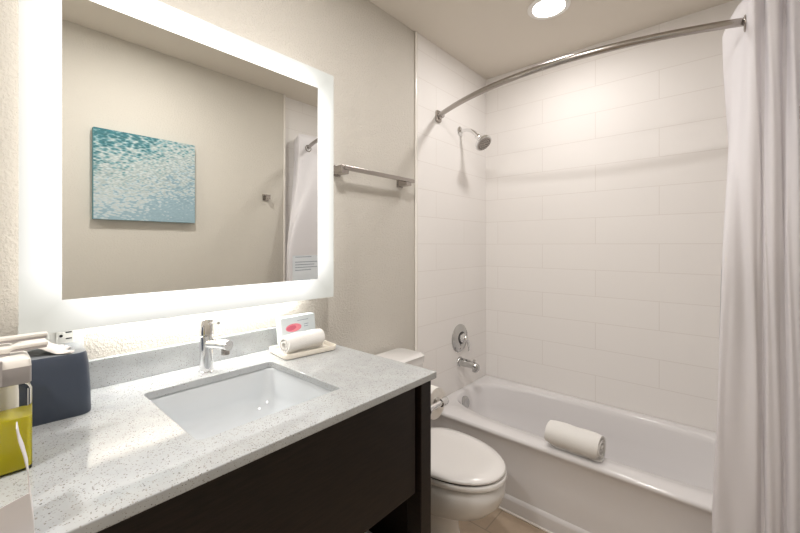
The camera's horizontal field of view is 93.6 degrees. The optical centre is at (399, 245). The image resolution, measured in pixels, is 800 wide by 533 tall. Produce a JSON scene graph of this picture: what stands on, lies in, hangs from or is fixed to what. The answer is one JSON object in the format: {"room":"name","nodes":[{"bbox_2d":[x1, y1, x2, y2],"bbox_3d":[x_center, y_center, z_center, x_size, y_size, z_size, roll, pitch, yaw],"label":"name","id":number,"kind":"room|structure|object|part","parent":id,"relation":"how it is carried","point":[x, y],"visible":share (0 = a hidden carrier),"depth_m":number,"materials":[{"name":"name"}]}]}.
{"room":"hotel bathroom","nodes":[
{"label":"hotel bathroom","id":0,"kind":"room"},
{"bbox_2d":[0,0,485,395],"bbox_3d":[-0.580,0.060,1.353,0.106,2.440,3.677,0,0,41],"label":"wall","id":1,"kind":"structure","parent":0,"point":[369,54],"depth_m":1.81,"materials":[{"name":"grey paint"}]},
{"bbox_2d":[17,326,83,345],"bbox_3d":[-0.872,0.238,0.941,0.009,0.093,0.122,0,0,41],"label":"wall outlet","id":2,"kind":"object","parent":1,"relation":"attached to","point":[74,335],"visible":0.24,"depth_m":0.96,"materials":[{"name":"white plastic"}]},
{"bbox_2d":[56,330,73,343],"bbox_3d":[-0.854,0.230,0.957,0.003,0.052,0.036,0,0,41],"label":"receptacle","id":3,"kind":"object","parent":2,"relation":"attached to","point":[66,336],"depth_m":0.96,"materials":[{"name":"white plastic"}]},
{"bbox_2d":[19,0,333,333],"bbox_3d":[-0.592,-0.237,1.200,0.088,0.884,0.888,0,0,41],"label":"mirror","id":4,"kind":"object","parent":1,"relation":"attached to","point":[173,162],"visible":0.98,"depth_m":1.04,"materials":[{"name":"white mirror"}]},
{"bbox_2d":[89,326,277,389],"bbox_3d":[-0.853,0.342,0.953,0.019,0.076,1.195,0,0,41],"label":"backsplash","id":5,"kind":"structure","parent":1,"relation":"attached to","point":[115,369],"depth_m":1.11,"materials":[{"name":"white stone"}]},
{"bbox_2d":[334,165,414,187],"bbox_3d":[-0.109,-0.322,1.769,0.070,0.048,0.487,0,0,41],"label":"towel bar","id":6,"kind":"object","parent":1,"relation":"attached to","point":[339,170],"visible":0.88,"depth_m":1.70,"materials":[{"name":"silver metal"}]},
{"bbox_3d":[-0.255,-0.322,1.605,0.066,0.048,0.048,0,0,41],"label":"bar post","id":7,"kind":"part","parent":6,"relation":"part of","materials":[{"name":"silver metal"}]},
{"bbox_3d":[0.021,-0.322,1.921,0.066,0.048,0.048,0,0,41],"label":"bar post","id":8,"kind":"part","parent":6,"relation":"part of","materials":[{"name":"silver metal"}]},
{"bbox_2d":[415,31,417,351],"bbox_3d":[0.088,0.060,2.039,0.012,2.440,0.020,0,0,41],"label":"trim","id":9,"kind":"structure","parent":1,"relation":"attached to","point":[416,33],"depth_m":2.03,"materials":[{"name":"silver metal"}]},
{"bbox_2d":[452,324,469,351],"bbox_3d":[0.398,0.585,2.347,0.062,0.176,0.176,0,0,41],"label":"shower valve","id":10,"kind":"object","parent":1,"relation":"attached to","point":[459,336],"visible":1,"depth_m":2.33,"materials":[{"name":"grey metal"}]},
{"bbox_2d":[457,357,479,372],"bbox_3d":[0.427,0.736,2.321,0.139,0.074,0.060,0,0,41],"label":"spout","id":11,"kind":"object","parent":1,"relation":"attached to","point":[473,365],"visible":1,"depth_m":2.30,"materials":[{"name":"grey metal"}]},
{"bbox_2d":[457,126,491,150],"bbox_3d":[0.447,-0.660,2.282,0.221,0.178,0.105,0,0,41],"label":"sprayer","id":12,"kind":"object","parent":1,"relation":"attached to","point":[482,142],"visible":1,"depth_m":2.24,"materials":[{"name":"silver metal"}]},
{"bbox_3d":[0.430,-0.688,2.316,0.022,0.081,0.142,0,0,-43],"label":"arm","id":13,"kind":"part","parent":12,"relation":"part of","materials":[{"name":"silver metal"}]},
{"bbox_2d":[459,508,546,532],"bbox_3d":[0.058,1.320,0.797,1.800,0.080,3.677,0,0,41],"label":"floor","id":14,"kind":"structure","parent":0,"point":[498,521],"depth_m":1.72,"materials":[{"name":"beige tile"}]},
{"bbox_2d":[97,381,430,532],"bbox_3d":[-0.562,0.840,0.818,0.577,0.880,1.334,0,0,41],"label":"vanity cabinet","id":15,"kind":"object","parent":14,"relation":"on","point":[370,470],"visible":0.31,"depth_m":0.87,"materials":[{"name":"brown wood"}]},
{"bbox_2d":[0,326,435,532],"bbox_3d":[-0.571,0.352,0.820,0.619,0.096,1.365,0,0,41],"label":"countertop","id":16,"kind":"structure","parent":15,"relation":"on","point":[100,468],"depth_m":0.77,"materials":[{"name":"white stone"}]},
{"bbox_2d":[0,422,34,532],"bbox_3d":[-0.540,0.306,0.461,0.071,0.146,0.142,0,0,36],"label":"towel","id":17,"kind":"object","parent":16,"relation":"on","point":[17,516],"visible":1,"depth_m":0.48,"materials":[{"name":"white fabric"}]},
{"bbox_2d":[0,340,47,477],"bbox_3d":[-0.670,0.276,0.643,0.076,0.208,0.098,0,0,41],"label":"pump bottle","id":18,"kind":"object","parent":16,"relation":"on","point":[15,363],"visible":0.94,"depth_m":0.62,"materials":[{"name":"clear plastic"},{"name":"yellow-green liquid soap"},{"name":"cream plastic"}]},
{"bbox_3d":[-0.668,0.205,0.626,0.050,0.050,0.024,0,0,41],"label":"pump stem","id":19,"kind":"part","parent":18,"relation":"part of","materials":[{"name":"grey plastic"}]},
{"bbox_2d":[0,331,47,347],"bbox_3d":[-0.742,0.276,0.703,0.076,0.208,0.120,0,0,41],"label":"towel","id":20,"kind":"object","parent":16,"relation":"on","point":[5,341],"visible":0.32,"depth_m":0.72,"materials":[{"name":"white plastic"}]},
{"bbox_2d":[15,338,90,426],"bbox_3d":[-0.807,0.292,0.850,0.158,0.176,0.149,0,0,-45],"label":"tissue box cover","id":21,"kind":"object","parent":16,"relation":"on","point":[61,388],"visible":0.48,"depth_m":0.82,"materials":[{"name":"blue plastic"}]},
{"bbox_2d":[198,318,232,373],"bbox_3d":[-0.550,0.300,1.118,0.117,0.159,0.043,0,0,25],"label":"sink faucet","id":22,"kind":"object","parent":16,"relation":"on","point":[208,343],"visible":1,"depth_m":1.11,"materials":[{"name":"silver metal"}]},
{"bbox_3d":[-0.584,0.245,1.133,0.040,0.048,0.040,0,0,41],"label":"handle","id":23,"kind":"part","parent":22,"relation":"part of","materials":[{"name":"silver metal"}]},
{"bbox_3d":[-0.541,0.294,1.113,0.097,0.034,0.031,0,0,25],"label":"spout","id":24,"kind":"part","parent":22,"relation":"part of","materials":[{"name":"silver metal"}]},
{"bbox_2d":[149,367,331,439],"bbox_3d":[-0.411,0.475,0.984,0.407,0.148,0.418,0,0,41],"label":"undermount sink","id":25,"kind":"object","parent":16,"relation":"in","point":[211,409],"visible":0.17,"depth_m":1.11,"materials":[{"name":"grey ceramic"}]},
{"bbox_2d":[269,340,335,359],"bbox_3d":[-0.348,0.370,1.347,0.201,0.020,0.141,0,0,-42],"label":"soap tray","id":26,"kind":"object","parent":16,"relation":"on","point":[327,346],"visible":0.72,"depth_m":1.30,"materials":[{"name":"beige ceramic"}]},
{"bbox_2d":[276,312,314,344],"bbox_3d":[-0.383,0.307,1.390,0.041,0.093,0.150,0,0,38],"label":"carton","id":27,"kind":"object","parent":26,"relation":"on","point":[286,325],"visible":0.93,"depth_m":1.37,"materials":[{"name":"white paper"}]},
{"bbox_2d":[279,329,324,353],"bbox_3d":[-0.341,0.337,1.322,0.072,0.068,0.163,0,0,41],"label":"rolled washcloth","id":28,"kind":"object","parent":26,"relation":"on","point":[296,342],"visible":1,"depth_m":1.29,"materials":[{"name":"white fabric"}]},
{"bbox_3d":[-0.136,0.840,1.307,0.465,0.880,0.024,0,0,41],"label":"panel","id":29,"kind":"part","parent":15,"relation":"part of","materials":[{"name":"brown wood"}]},
{"bbox_3d":[0.057,0.840,1.131,0.055,0.880,0.048,0,0,41],"label":"leg","id":30,"kind":"part","parent":15,"relation":"part of","materials":[{"name":"brown wood"}]},
{"bbox_2d":[431,396,448,413],"bbox_3d":[0.070,0.502,1.221,0.156,0.032,0.103,0,0,41],"label":"toilet paper holder","id":31,"kind":"object","parent":15,"relation":"attached to","point":[439,402],"visible":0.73,"depth_m":1.19,"materials":[{"name":"silver metal"}]},
{"bbox_2d":[431,385,444,419],"bbox_3d":[0.082,0.514,1.254,0.100,0.100,0.100,0,0,41],"label":"toilet paper roll","id":32,"kind":"object","parent":31,"relation":"hanging from","point":[436,391],"visible":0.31,"depth_m":1.23,"materials":[{"name":"white paper"}]},
{"bbox_2d":[377,348,506,532],"bbox_3d":[0.124,0.898,1.582,0.643,0.764,0.400,0,0,41],"label":"toilet","id":33,"kind":"object","parent":14,"relation":"on","point":[468,476],"visible":0.49,"depth_m":1.41,"materials":[{"name":"white ceramic"}]},
{"bbox_3d":[-0.056,0.537,1.723,0.187,0.042,0.376,0,0,41],"label":"tank lid","id":34,"kind":"part","parent":33,"relation":"part of","materials":[{"name":"white ceramic"}]},
{"bbox_3d":[0.209,0.853,1.539,0.452,0.020,0.354,0,0,41],"label":"lid","id":35,"kind":"part","parent":33,"relation":"part of","materials":[{"name":"white plastic"}]},
{"bbox_3d":[0.186,1.087,1.558,0.512,0.385,0.348,0,0,41],"label":"bowl","id":36,"kind":"part","parent":33,"relation":"part of","materials":[{"name":"white ceramic"}]},
{"bbox_3d":[0.213,0.878,1.536,0.448,0.019,0.354,0,0,41],"label":"seat","id":37,"kind":"part","parent":33,"relation":"part of","materials":[{"name":"white plastic"}]},
{"bbox_2d":[431,375,715,532],"bbox_3d":[0.938,1.093,1.876,1.491,0.374,0.689,0,0,41],"label":"bathtub","id":38,"kind":"object","parent":14,"relation":"on","point":[654,475],"visible":0.66,"depth_m":1.77,"materials":[{"name":"white ceramic"}]},
{"bbox_3d":[0.397,0.968,2.308,0.035,0.082,0.080,0,0,41],"label":"overflow plate","id":39,"kind":"part","parent":38,"relation":"part of","materials":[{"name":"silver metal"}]},
{"bbox_2d":[544,420,605,461],"bbox_3d":[0.762,0.849,1.641,0.227,0.111,0.116,0,0,41],"label":"rolled towel","id":40,"kind":"object","parent":38,"relation":"on","point":[582,442],"visible":1,"depth_m":1.60,"materials":[{"name":"white fabric"}]},
{"bbox_2d":[369,0,732,78],"bbox_3d":[0.058,-1.200,0.797,1.800,0.080,3.677,0,0,41],"label":"ceiling","id":41,"kind":"structure","parent":0,"point":[492,38],"depth_m":1.97,"materials":[{"name":"beige paint"}]},
{"bbox_2d":[527,0,570,19],"bbox_3d":[0.723,-1.157,1.825,0.196,0.009,0.196,0,0,41],"label":"recessed light","id":42,"kind":"object","parent":41,"relation":"in","point":[538,9],"visible":1,"depth_m":1.83,"materials":[{"name":"white"}]},
{"bbox_2d":[486,0,741,432],"bbox_3d":[1.234,0.060,2.144,1.600,2.440,0.100,0,0,41],"label":"wall","id":43,"kind":"structure","parent":0,"point":[606,173],"depth_m":2.10,"materials":[{"name":"tile"}]},
{"bbox_3d":[1.543,0.060,1.282,0.200,2.440,0.792,0,0,41],"label":"wall","id":44,"kind":"structure","parent":0,"visible":0},
{"bbox_2d":[435,17,743,122],"bbox_3d":[0.718,-0.750,1.624,1.494,0.068,0.248,0,0,41],"label":"shower curtain rod","id":45,"kind":"object","parent":44,"relation":"attached to","point":[739,22],"visible":0.93,"depth_m":1.43,"materials":[{"name":"silver metal"}]},
{"bbox_2d":[712,0,799,532],"bbox_3d":[1.194,0.193,1.235,0.251,2.075,0.425,0,0,41],"label":"shower curtain","id":46,"kind":"object","parent":45,"relation":"hanging from","point":[756,482],"visible":1,"depth_m":1.13,"materials":[{"name":"white fabric"}]}
]}

